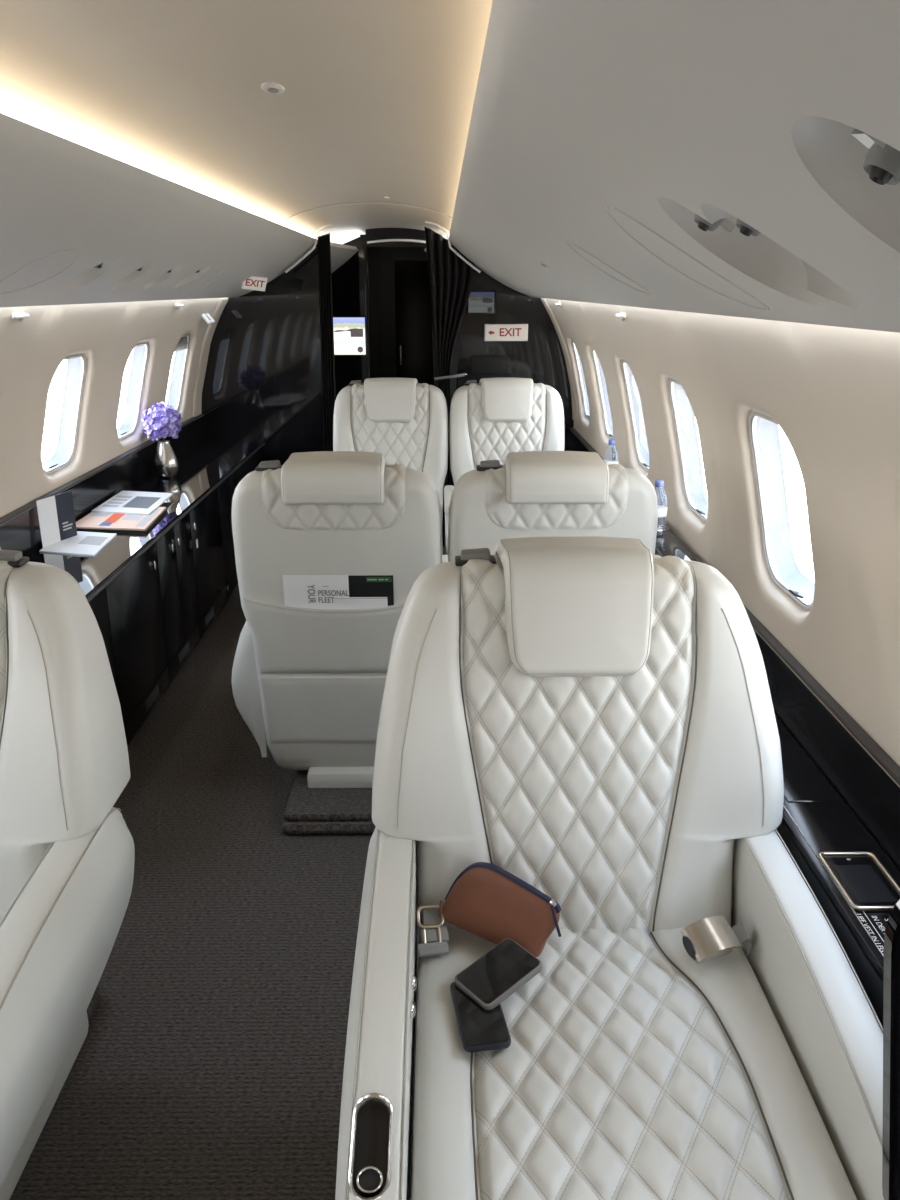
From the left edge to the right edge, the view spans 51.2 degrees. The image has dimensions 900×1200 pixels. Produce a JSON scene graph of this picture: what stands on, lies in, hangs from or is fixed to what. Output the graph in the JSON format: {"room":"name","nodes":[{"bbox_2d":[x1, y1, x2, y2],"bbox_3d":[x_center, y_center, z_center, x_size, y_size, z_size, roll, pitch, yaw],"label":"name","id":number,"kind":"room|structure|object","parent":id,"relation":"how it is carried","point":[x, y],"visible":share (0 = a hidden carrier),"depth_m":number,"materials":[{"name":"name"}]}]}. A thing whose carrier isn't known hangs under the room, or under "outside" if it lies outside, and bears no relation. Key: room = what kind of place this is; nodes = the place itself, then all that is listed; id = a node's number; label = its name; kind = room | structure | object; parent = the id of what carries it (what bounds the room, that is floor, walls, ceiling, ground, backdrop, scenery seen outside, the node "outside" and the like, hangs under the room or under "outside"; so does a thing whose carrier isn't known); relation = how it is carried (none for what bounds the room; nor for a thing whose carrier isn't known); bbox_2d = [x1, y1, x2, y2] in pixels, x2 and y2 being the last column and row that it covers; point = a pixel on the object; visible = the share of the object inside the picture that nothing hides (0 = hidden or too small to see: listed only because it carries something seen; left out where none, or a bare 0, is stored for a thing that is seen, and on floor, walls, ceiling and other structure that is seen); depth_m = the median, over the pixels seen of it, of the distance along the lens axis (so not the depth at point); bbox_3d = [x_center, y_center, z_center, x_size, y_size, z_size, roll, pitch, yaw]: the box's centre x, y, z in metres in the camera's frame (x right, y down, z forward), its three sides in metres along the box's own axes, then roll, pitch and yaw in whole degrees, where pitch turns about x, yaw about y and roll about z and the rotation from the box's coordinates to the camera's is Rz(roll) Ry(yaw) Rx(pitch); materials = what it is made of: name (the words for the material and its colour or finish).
{"room":"aircraft cabin","nodes":[
{"label":"aircraft cabin","id":0,"kind":"room"},
{"bbox_2d":[0,297,228,516],"bbox_3d":[-1.380,0.014,2.370,0.248,1.600,8.920,0,18,-1],"label":"wall","id":1,"kind":"structure","parent":0,"point":[32,350],"depth_m":3.63,"materials":[{"name":"plastic"}]},
{"bbox_2d":[11,312,28,322],"bbox_3d":[-1.279,-0.841,2.794,0.033,0.034,0.082,0,18,-1],"label":"coat hook","id":2,"kind":"object","parent":1,"relation":"attached to","point":[15,315],"visible":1,"depth_m":2.78,"materials":[{"name":"white plastic"}]},
{"bbox_2d":[42,353,85,474],"bbox_3d":[-1.496,-0.724,3.568,0.180,0.503,0.440,0,18,-1],"label":"window","id":3,"kind":"structure","parent":1,"relation":"in","point":[63,455],"depth_m":3.74,"materials":[{"name":"beige"}]},
{"bbox_2d":[0,416,203,556],"bbox_3d":[-1.469,0.212,1.955,0.020,0.165,7.988,0,18,-1],"label":"side wall panel","id":4,"kind":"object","parent":1,"relation":"attached to","point":[22,533],"depth_m":4.02,"materials":[{"name":"black"}]},
{"bbox_2d":[0,414,203,524],"bbox_3d":[-1.466,0.128,1.927,0.022,0.016,7.988,0,18,-1],"label":"trim","id":5,"kind":"structure","parent":1,"relation":"attached to","point":[32,504],"depth_m":3.76,"materials":[{"name":"grey"}]},
{"bbox_2d":[117,341,148,440],"bbox_3d":[-1.505,-0.988,4.365,0.180,0.503,0.440,0,18,-1],"label":"window","id":6,"kind":"structure","parent":1,"relation":"in","point":[128,427],"depth_m":4.54,"materials":[{"name":"beige"}]},
{"bbox_2d":[166,334,189,411],"bbox_3d":[-1.513,-1.234,5.105,0.180,0.503,0.440,0,18,-1],"label":"window","id":7,"kind":"structure","parent":1,"relation":"in","point":[181,351],"depth_m":5.29,"materials":[{"name":"beige"}]},
{"bbox_2d":[174,336,187,351],"bbox_3d":[-1.453,-1.379,5.058,0.032,0.077,0.374,0,18,-1],"label":"shade","id":8,"kind":"object","parent":7,"relation":"attached to","point":[182,345],"depth_m":5.12,"materials":[{"name":"beige plastic"}]},
{"bbox_2d":[175,303,182,308],"bbox_3d":[-1.298,-1.405,4.493,0.033,0.034,0.082,0,18,-1],"label":"coat hook","id":9,"kind":"object","parent":1,"relation":"attached to","point":[178,305],"visible":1,"depth_m":4.47,"materials":[{"name":"white plastic"}]},
{"bbox_2d":[201,313,214,323],"bbox_3d":[-1.346,-1.565,5.176,0.068,0.083,0.150,0,18,-1],"label":"coat hook","id":10,"kind":"object","parent":1,"relation":"attached to","point":[208,319],"visible":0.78,"depth_m":5.15,"materials":[{"name":"white plastic"}]},
{"bbox_2d":[0,112,357,307],"bbox_3d":[-0.888,-0.819,2.131,0.654,0.312,8.979,0,18,-1],"label":"panel","id":11,"kind":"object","parent":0,"point":[58,193],"depth_m":2.49,"materials":[{"name":"plastic"}]},
{"bbox_2d":[0,249,79,293],"bbox_3d":[-1.018,-0.808,2.313,0.191,0.107,0.260,0,18,-1],"label":"oval cover","id":12,"kind":"object","parent":11,"relation":"attached to","point":[67,249],"visible":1,"depth_m":2.31,"materials":[{"name":"plastic"}]},
{"bbox_2d":[193,269,226,288],"bbox_3d":[-1.036,-1.386,4.059,0.150,0.085,0.147,0,18,-1],"label":"oval cover","id":13,"kind":"object","parent":11,"relation":"attached to","point":[224,269],"visible":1,"depth_m":4.04,"materials":[{"name":"plastic"}]},
{"bbox_2d":[241,275,266,290],"bbox_3d":[-1.000,-1.621,4.804,0.131,0.084,0.042,-11,21,-29],"label":"exit sign","id":14,"kind":"object","parent":11,"relation":"attached to","point":[258,283],"visible":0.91,"depth_m":4.80,"materials":[{"name":"white plastic"}]},
{"bbox_2d":[10,546,444,1199],"bbox_3d":[-0.353,0.505,3.430,2.200,0.001,10.600,0,18,-1],"label":"floor","id":15,"kind":"structure","parent":0,"point":[209,1064],"depth_m":2.22,"materials":[{"name":"carpet"}]},
{"bbox_2d":[0,547,134,1199],"bbox_3d":[-0.985,0.572,1.443,0.766,1.124,1.180,0,18,-1],"label":"seat","id":16,"kind":"object","parent":15,"relation":"on","point":[67,855],"visible":1,"depth_m":1.64,"materials":[{"name":"leather"}]},
{"bbox_2d":[89,589,117,693],"bbox_3d":[-1.282,0.383,2.779,0.340,0.641,0.796,0,18,-1],"label":"base cabinet","id":17,"kind":"object","parent":15,"relation":"on","point":[98,604],"visible":0.02,"depth_m":3.05,"materials":[{"name":"black wood"}]},
{"bbox_2d":[27,441,264,602],"bbox_3d":[-1.301,-0.386,4.028,0.370,0.030,3.676,0,18,-1],"label":"countertop","id":18,"kind":"structure","parent":17,"relation":"on","point":[206,466],"depth_m":4.07,"materials":[{"name":"black"}]},
{"bbox_2d":[39,531,116,555],"bbox_3d":[-1.351,-0.210,3.440,0.220,0.006,0.350,0,18,-1],"label":"magazine","id":19,"kind":"object","parent":18,"relation":"on","point":[83,543],"visible":0.89,"depth_m":3.41,"materials":[{"name":"white paper"}]},
{"bbox_2d":[36,491,76,547],"bbox_3d":[-1.432,-0.294,3.428,0.004,0.175,0.186,6,19,17],"label":"folded card","id":20,"kind":"object","parent":19,"relation":"on","point":[56,515],"visible":1,"depth_m":3.42,"materials":[{"name":"white paper"}]},
{"bbox_2d":[78,536,107,544],"bbox_3d":[-1.312,-0.219,3.462,0.092,0.001,0.136,0,18,-1],"label":"photo","id":21,"kind":"object","parent":19,"relation":"on","point":[83,540],"depth_m":3.46,"materials":[{"name":"grey paper"}]},
{"bbox_2d":[76,508,167,532],"bbox_3d":[-1.315,-0.322,3.772,0.312,0.010,0.410,0,18,-1],"label":"serving tray","id":22,"kind":"object","parent":18,"relation":"on","point":[166,509],"visible":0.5,"depth_m":3.60,"materials":[{"name":"black plastic"}]},
{"bbox_2d":[76,507,165,529],"bbox_3d":[-1.316,-0.330,3.769,0.303,0.007,0.400,0,18,-1],"label":"newspaper","id":23,"kind":"object","parent":22,"relation":"on","point":[93,520],"visible":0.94,"depth_m":3.69,"materials":[{"name":"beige paper"}]},
{"bbox_2d":[92,491,172,514],"bbox_3d":[-1.343,-0.417,4.009,0.253,0.007,0.460,0,18,-1],"label":"newspaper","id":24,"kind":"object","parent":23,"relation":"on","point":[124,502],"visible":1,"depth_m":3.97,"materials":[{"name":"white paper"}]},
{"bbox_2d":[123,496,160,507],"bbox_3d":[-1.308,-0.415,3.994,0.118,0.001,0.240,0,18,-1],"label":"photo","id":25,"kind":"object","parent":24,"relation":"on","point":[134,501],"depth_m":3.99,"materials":[{"name":"grey paper"}]},
{"bbox_2d":[152,440,178,477],"bbox_3d":[-1.399,-0.692,4.623,0.127,0.176,0.127,0,18,-1],"label":"vase","id":26,"kind":"object","parent":18,"relation":"on","point":[165,463],"visible":1,"depth_m":4.58,"materials":[{"name":"silver metal"}]},
{"bbox_2d":[141,402,181,441],"bbox_3d":[-1.401,-0.792,4.588,0.196,0.348,0.198,0,18,-1],"label":"flowers","id":27,"kind":"object","parent":26,"relation":"in","point":[158,421],"visible":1,"depth_m":4.52,"materials":[{"name":"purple plant"}]},
{"bbox_2d":[105,544,168,746],"bbox_3d":[-1.288,0.167,3.429,0.342,0.641,0.566,0,18,-1],"label":"base cabinet","id":28,"kind":"object","parent":15,"relation":"on","point":[134,605],"visible":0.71,"depth_m":3.38,"materials":[{"name":"black wood"}]},
{"bbox_2d":[145,684,159,711],"bbox_3d":[-1.126,0.371,3.556,0.003,0.040,0.170,0,18,-1],"label":"vent grille","id":29,"kind":"object","parent":28,"relation":"attached to","point":[153,695],"depth_m":3.55,"materials":[{"name":"grey"}]},
{"bbox_2d":[155,513,199,693],"bbox_3d":[-1.294,-0.003,3.941,0.342,0.641,0.506,0,18,-1],"label":"base cabinet","id":30,"kind":"object","parent":15,"relation":"on","point":[174,552],"visible":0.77,"depth_m":3.90,"materials":[{"name":"black wood"}]},
{"bbox_2d":[178,641,189,664],"bbox_3d":[-1.131,0.224,3.997,0.003,0.040,0.170,0,18,-1],"label":"vent grille","id":31,"kind":"object","parent":30,"relation":"attached to","point":[184,651],"depth_m":3.99,"materials":[{"name":"grey"}]},
{"bbox_2d":[189,487,225,646],"bbox_3d":[-1.300,-0.172,4.449,0.342,0.641,0.556,0,18,-1],"label":"base cabinet","id":32,"kind":"object","parent":15,"relation":"on","point":[205,521],"visible":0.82,"depth_m":4.42,"materials":[{"name":"black wood"}]},
{"bbox_2d":[205,607,213,626],"bbox_3d":[-1.136,0.078,4.439,0.003,0.040,0.170,0,18,-1],"label":"vent grille","id":33,"kind":"object","parent":32,"relation":"attached to","point":[209,614],"depth_m":4.43,"materials":[{"name":"grey metal"}]},
{"bbox_2d":[218,448,262,606],"bbox_3d":[-1.310,-0.452,5.293,0.340,0.641,1.216,0,18,-1],"label":"base cabinet","id":34,"kind":"object","parent":15,"relation":"on","point":[226,490],"visible":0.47,"depth_m":4.88,"materials":[{"name":"black wood"}]},
{"bbox_2d":[232,451,441,834],"bbox_3d":[-0.364,-0.010,3.196,0.673,1.124,1.180,0,18,-1],"label":"seat","id":35,"kind":"object","parent":15,"relation":"on","point":[308,684],"visible":0.67,"depth_m":2.71,"materials":[{"name":"leather"}]},
{"bbox_2d":[282,575,348,608],"bbox_3d":[-0.381,0.013,2.699,0.186,0.184,0.026,0,18,-1],"label":"brochure","id":36,"kind":"object","parent":35,"relation":"in","point":[302,591],"visible":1,"depth_m":2.68,"materials":[{"name":"white paper"}]},
{"bbox_2d":[335,597,387,608],"bbox_3d":[-0.254,0.036,2.709,0.150,0.096,0.015,0,18,-1],"label":"paper card","id":37,"kind":"object","parent":35,"relation":"on","point":[340,602],"visible":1,"depth_m":2.69,"materials":[{"name":"white paper"}]},
{"bbox_2d":[348,575,393,605],"bbox_3d":[-0.264,0.011,2.701,0.206,0.177,0.026,0,18,-1],"label":"magazine","id":38,"kind":"object","parent":35,"relation":"in","point":[359,585],"visible":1,"depth_m":2.68,"materials":[{"name":"black paper"}]},
{"bbox_2d":[333,378,447,554],"bbox_3d":[-0.343,-0.473,4.591,0.673,1.124,1.180,0,18,-1],"label":"seat","id":39,"kind":"object","parent":15,"relation":"on","point":[405,420],"visible":0.38,"depth_m":4.80,"materials":[{"name":"leather"}]},
{"bbox_2d":[442,555,447,562],"bbox_3d":[-0.019,0.196,3.363,0.052,0.620,0.460,0,18,-1],"label":"centre armrest","id":40,"kind":"object","parent":15,"relation":"on","point":[444,557],"visible":0.05,"depth_m":3.42,"materials":[{"name":"leather"}]},
{"bbox_2d":[444,485,453,554],"bbox_3d":[-0.001,-0.211,4.587,0.052,0.620,0.460,0,18,-1],"label":"centre armrest","id":41,"kind":"object","parent":15,"relation":"on","point":[448,489],"visible":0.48,"depth_m":4.36,"materials":[{"name":"leather"}]},
{"bbox_2d":[449,378,564,485],"bbox_3d":[0.298,-0.475,4.598,0.593,1.124,1.180,0,18,-1],"label":"seat","id":42,"kind":"object","parent":15,"relation":"on","point":[491,418],"visible":0.34,"depth_m":4.80,"materials":[{"name":"leather"}]},
{"bbox_2d":[448,451,657,561],"bbox_3d":[0.287,-0.012,3.202,0.593,1.124,1.180,0,18,-1],"label":"seat","id":43,"kind":"object","parent":15,"relation":"on","point":[535,493],"visible":0.32,"depth_m":2.58,"materials":[{"name":"leather"}]},
{"bbox_2d":[335,536,883,1199],"bbox_3d":[0.231,0.568,1.455,0.766,1.124,1.180,0,18,-1],"label":"seat","id":44,"kind":"object","parent":15,"relation":"on","point":[590,721],"visible":0.93,"depth_m":1.62,"materials":[{"name":"leather"}]},
{"bbox_2d":[359,1170,380,1197],"bbox_3d":[-0.095,0.695,1.118,0.026,0.023,0.029,0,18,-1],"label":"button","id":45,"kind":"object","parent":44,"relation":"on","point":[369,1180],"depth_m":1.11,"materials":[{"name":"black"}]},
{"bbox_2d":[450,982,510,1052],"bbox_3d":[0.046,0.638,1.452,0.072,0.012,0.140,-2,19,-9],"label":"mobile phone","id":46,"kind":"object","parent":44,"relation":"on","point":[481,1029],"visible":0.72,"depth_m":1.42,"materials":[{"name":"black"}]},
{"bbox_2d":[455,938,541,1009],"bbox_3d":[0.078,0.600,1.512,0.126,0.032,0.086,-15,24,-38],"label":"mobile phone","id":47,"kind":"object","parent":46,"relation":"on","point":[500,972],"visible":1,"depth_m":1.50,"materials":[{"name":"grey glass"}]},
{"bbox_2d":[439,862,560,956],"bbox_3d":[0.088,0.529,1.602,0.215,0.135,0.067,8,20,22],"label":"pouch","id":48,"kind":"object","parent":44,"relation":"on","point":[486,901],"visible":0.98,"depth_m":1.59,"materials":[{"name":"brown leather"}]},
{"bbox_2d":[411,927,856,1199],"bbox_3d":[0.233,0.854,1.427,0.568,0.377,0.857,0,18,-1],"label":"seat cushion","id":49,"kind":"object","parent":44,"relation":"on","point":[633,1067],"depth_m":1.34,"materials":[{"name":"leather"}]},
{"bbox_2d":[775,715,899,1032],"bbox_3d":[0.713,0.625,2.112,0.142,0.582,7.600,0,18,-1],"label":"ledge","id":50,"kind":"object","parent":15,"relation":"on","point":[815,819],"visible":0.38,"depth_m":1.73,"materials":[{"name":"black"}]},
{"bbox_2d":[655,526,697,561],"bbox_3d":[0.707,-0.224,3.463,0.101,0.180,1.600,0,18,-1],"label":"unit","id":51,"kind":"object","parent":50,"relation":"on","point":[667,544],"visible":0.2,"depth_m":3.02,"materials":[{"name":"black"}]},
{"bbox_2d":[604,439,617,464],"bbox_3d":[0.703,-0.616,4.103,0.066,0.166,0.066,0,18,-1],"label":"water bottle","id":52,"kind":"object","parent":51,"relation":"on","point":[611,453],"visible":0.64,"depth_m":4.07,"materials":[{"name":"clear plastic"}]},
{"bbox_2d":[654,480,666,529],"bbox_3d":[0.716,-0.329,3.239,0.066,0.166,0.066,0,18,-1],"label":"water bottle","id":53,"kind":"object","parent":51,"relation":"on","point":[659,484],"visible":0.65,"depth_m":3.21,"materials":[{"name":"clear plastic"}]},
{"bbox_2d":[818,851,899,910],"bbox_3d":[0.711,0.482,1.617,0.104,0.009,0.164,0,18,-1],"label":"screen","id":54,"kind":"object","parent":50,"relation":"on","point":[862,879],"visible":1,"depth_m":1.62,"materials":[{"name":"black glass"}]},
{"bbox_2d":[0,0,492,243],"bbox_3d":[-0.352,-1.275,2.787,0.854,0.095,10.500,0,18,-1],"label":"ceiling","id":55,"kind":"structure","parent":0,"point":[376,103],"depth_m":1.78,"materials":[{"name":"paint"}]},
{"bbox_2d":[261,82,284,93],"bbox_3d":[-0.352,-1.017,1.871,0.044,0.010,0.090,0,18,-1],"label":"ceiling sensor","id":56,"kind":"object","parent":55,"relation":"attached to","point":[269,87],"visible":1,"depth_m":1.85,"materials":[{"name":"plastic"}]},
{"bbox_2d":[284,202,452,220],"bbox_3d":[-0.370,-1.817,4.398,0.814,0.082,0.005,0,18,-1],"label":"trim","id":57,"kind":"structure","parent":55,"relation":"attached to","point":[357,202],"depth_m":4.39,"materials":[{"name":"plastic"}]},
{"bbox_2d":[285,221,480,272],"bbox_3d":[-0.380,-1.988,5.295,1.113,0.279,0.014,0,18,-1],"label":"rail","id":58,"kind":"object","parent":55,"relation":"attached to","point":[427,222],"visible":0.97,"depth_m":5.29,"materials":[{"name":"white plastic"}]},
{"bbox_2d":[318,233,335,450],"bbox_3d":[-0.730,-1.203,5.601,0.102,1.835,0.048,0,18,-1],"label":"curtain","id":59,"kind":"object","parent":58,"relation":"hanging from","point":[324,250],"visible":0.63,"depth_m":5.50,"materials":[{"name":"fabric"}]},
{"bbox_2d":[424,226,474,546],"bbox_3d":[-0.001,-1.222,5.603,0.287,1.870,0.056,0,18,-1],"label":"curtain","id":60,"kind":"object","parent":58,"relation":"hanging from","point":[450,277],"visible":0.55,"depth_m":5.44,"materials":[{"name":"fabric"}]},
{"bbox_2d":[434,372,466,379],"bbox_3d":[0.006,-1.327,5.574,0.195,0.042,0.115,0,18,-1],"label":"tieback","id":61,"kind":"object","parent":60,"relation":"attached to","point":[462,374],"visible":1,"depth_m":5.52,"materials":[{"name":"grey plastic"}]},
{"bbox_2d":[360,234,382,377],"bbox_3d":[-0.590,-1.782,7.305,0.040,1.900,1.520,0,18,-1],"label":"wall","id":62,"kind":"structure","parent":0,"point":[373,253],"depth_m":7.17,"materials":[{"name":"black"}]},
{"bbox_2d":[331,228,425,397],"bbox_3d":[-0.819,-1.573,6.550,1.455,1.980,0.040,0,18,-1],"label":"wall","id":63,"kind":"structure","parent":0,"point":[348,281],"depth_m":6.35,"materials":[{"name":"black"}]},
{"bbox_2d":[333,316,366,355],"bbox_3d":[-0.693,-1.807,6.439,0.243,0.263,0.021,0,18,-1],"label":"wall screen","id":64,"kind":"object","parent":63,"relation":"attached to","point":[349,331],"visible":0.89,"depth_m":6.43,"materials":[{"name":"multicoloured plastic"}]},
{"bbox_2d":[364,244,370,377],"bbox_3d":[-0.563,-1.508,6.543,0.024,1.820,0.024,0,18,-1],"label":"trim","id":65,"kind":"structure","parent":63,"relation":"attached to","point":[365,245],"depth_m":6.38,"materials":[{"name":"black"}]},
{"bbox_2d":[367,239,425,243],"bbox_3d":[-0.326,-2.385,6.259,0.452,0.036,0.016,0,18,-1],"label":"trim","id":66,"kind":"structure","parent":63,"relation":"attached to","point":[383,240],"depth_m":6.25,"materials":[{"name":"white plastic"}]},
{"bbox_2d":[201,243,573,464],"bbox_3d":[-0.382,-1.220,5.723,2.310,1.830,0.040,0,18,-1],"label":"wall","id":67,"kind":"structure","parent":0,"point":[262,380],"depth_m":5.63,"materials":[{"name":"black"}]},
{"bbox_2d":[193,299,228,416],"bbox_3d":[-1.407,-1.403,5.530,0.225,0.700,0.170,0,18,-1],"label":"trim","id":68,"kind":"structure","parent":67,"relation":"attached to","point":[197,397],"depth_m":5.51,"materials":[{"name":"plastic"}]},
{"bbox_2d":[467,290,495,313],"bbox_3d":[0.183,-1.748,5.521,0.168,0.133,0.021,0,18,-1],"label":"wall screen","id":69,"kind":"object","parent":67,"relation":"attached to","point":[479,301],"visible":0.94,"depth_m":5.51,"materials":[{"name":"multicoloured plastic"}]},
{"bbox_2d":[484,324,527,340],"bbox_3d":[0.333,-1.586,5.575,0.258,0.098,0.018,0,18,-1],"label":"exit sign","id":70,"kind":"object","parent":67,"relation":"attached to","point":[492,332],"visible":1,"depth_m":5.57,"materials":[{"name":"white plastic"}]},
{"bbox_2d":[541,299,577,422],"bbox_3d":[0.646,-1.410,5.551,0.225,0.700,0.170,0,18,-1],"label":"trim","id":71,"kind":"structure","parent":67,"relation":"attached to","point":[560,336],"depth_m":5.53,"materials":[{"name":"plastic"}]},
{"bbox_2d":[380,247,426,377],"bbox_3d":[-0.343,-2.028,8.048,0.600,1.900,0.040,0,18,-1],"label":"wall","id":72,"kind":"structure","parent":0,"point":[388,255],"depth_m":7.86,"materials":[{"name":"black"}]},
{"bbox_2d":[394,260,433,385],"bbox_3d":[-0.287,-1.965,8.016,0.340,1.750,0.050,0,18,-1],"label":"door","id":73,"kind":"structure","parent":72,"relation":"in","point":[414,346],"depth_m":7.89,"materials":[{"name":"black"}]},
{"bbox_2d":[449,0,899,332],"bbox_3d":[0.285,-0.674,1.687,0.504,0.316,8.020,0,18,-1],"label":"panel","id":74,"kind":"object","parent":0,"point":[662,114],"depth_m":0.87,"materials":[{"name":"plastic"}]},
{"bbox_2d":[565,240,652,295],"bbox_3d":[0.330,-0.683,1.937,0.191,0.107,0.153,0,18,-1],"label":"oval cover","id":75,"kind":"object","parent":74,"relation":"attached to","point":[651,294],"visible":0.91,"depth_m":1.92,"materials":[{"name":"plastic"}]},
{"bbox_2d":[605,205,768,310],"bbox_3d":[0.344,-0.490,1.353,0.258,0.142,0.189,0,18,-1],"label":"oval cover","id":76,"kind":"object","parent":74,"relation":"attached to","point":[606,206],"visible":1,"depth_m":1.32,"materials":[{"name":"plastic"}]},
{"bbox_2d":[694,214,734,231],"bbox_3d":[0.297,-0.440,1.071,0.060,0.038,0.034,0,18,-1],"label":"air nozzle","id":77,"kind":"object","parent":74,"relation":"attached to","point":[726,225],"visible":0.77,"depth_m":1.07,"materials":[{"name":"grey plastic"}]},
{"bbox_2d":[736,218,760,236],"bbox_3d":[0.316,-0.398,0.977,0.061,0.038,0.034,0,18,-1],"label":"air nozzle","id":78,"kind":"object","parent":74,"relation":"attached to","point":[745,229],"visible":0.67,"depth_m":0.97,"materials":[{"name":"grey plastic"}]},
{"bbox_2d":[851,128,899,184],"bbox_3d":[0.295,-0.296,0.625,0.060,0.038,0.034,0,18,-1],"label":"air nozzle","id":79,"kind":"object","parent":74,"relation":"attached to","point":[882,161],"visible":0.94,"depth_m":0.62,"materials":[{"name":"grey plastic"}]},
{"bbox_2d":[541,298,899,869],"bbox_3d":[0.693,0.007,2.392,0.251,1.600,8.920,0,18,-1],"label":"wall","id":80,"kind":"structure","parent":0,"point":[833,392],"depth_m":1.95,"materials":[{"name":"plastic"}]},
{"bbox_2d":[572,340,589,420],"bbox_3d":[0.769,-1.239,5.245,0.167,0.503,0.440,0,18,-1],"label":"window","id":81,"kind":"structure","parent":80,"relation":"in","point":[577,357],"depth_m":5.43,"materials":[{"name":"beige glass"}]},
{"bbox_2d":[591,348,612,438],"bbox_3d":[0.777,-1.012,4.562,0.167,0.503,0.440,0,18,-1],"label":"window","id":82,"kind":"structure","parent":80,"relation":"in","point":[608,424],"depth_m":4.75,"materials":[{"name":"beige"}]},
{"bbox_2d":[615,312,625,320],"bbox_3d":[0.579,-0.955,3.167,0.033,0.034,0.082,0,18,-1],"label":"coat hook","id":83,"kind":"object","parent":80,"relation":"attached to","point":[621,315],"visible":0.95,"depth_m":3.14,"materials":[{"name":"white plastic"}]},
{"bbox_2d":[621,359,648,471],"bbox_3d":[0.785,-0.760,3.803,0.167,0.503,0.440,0,18,-1],"label":"window","id":84,"kind":"structure","parent":80,"relation":"in","point":[634,401],"depth_m":3.99,"materials":[{"name":"beige"}]},
{"bbox_2d":[668,378,707,522],"bbox_3d":[0.794,-0.495,3.006,0.167,0.503,0.440,0,18,-1],"label":"window","id":85,"kind":"structure","parent":80,"relation":"in","point":[696,497],"depth_m":3.19,"materials":[{"name":"beige glass"}]},
{"bbox_2d":[570,432,899,871],"bbox_3d":[0.792,0.283,2.004,0.018,0.150,7.988,0,18,-1],"label":"side wall panel","id":86,"kind":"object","parent":80,"relation":"attached to","point":[873,797],"depth_m":1.91,"materials":[{"name":"black"}]},
{"bbox_2d":[570,428,899,787],"bbox_3d":[0.790,0.206,1.978,0.022,0.016,7.988,0,18,-1],"label":"trim","id":87,"kind":"structure","parent":80,"relation":"attached to","point":[854,729],"depth_m":1.98,"materials":[{"name":"grey"}]},
{"bbox_2d":[749,410,814,610],"bbox_3d":[0.803,-0.228,2.199,0.167,0.503,0.440,0,18,-1],"label":"window","id":88,"kind":"structure","parent":80,"relation":"in","point":[783,569],"depth_m":2.37,"materials":[{"name":"beige"}]},
{"bbox_2d":[882,900,899,1199],"bbox_3d":[0.598,0.478,0.996,0.337,0.481,0.094,-6,19,-17],"label":"monitor","id":89,"kind":"object","parent":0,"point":[890,1145],"visible":1,"depth_m":0.96,"materials":[{"name":"black"}]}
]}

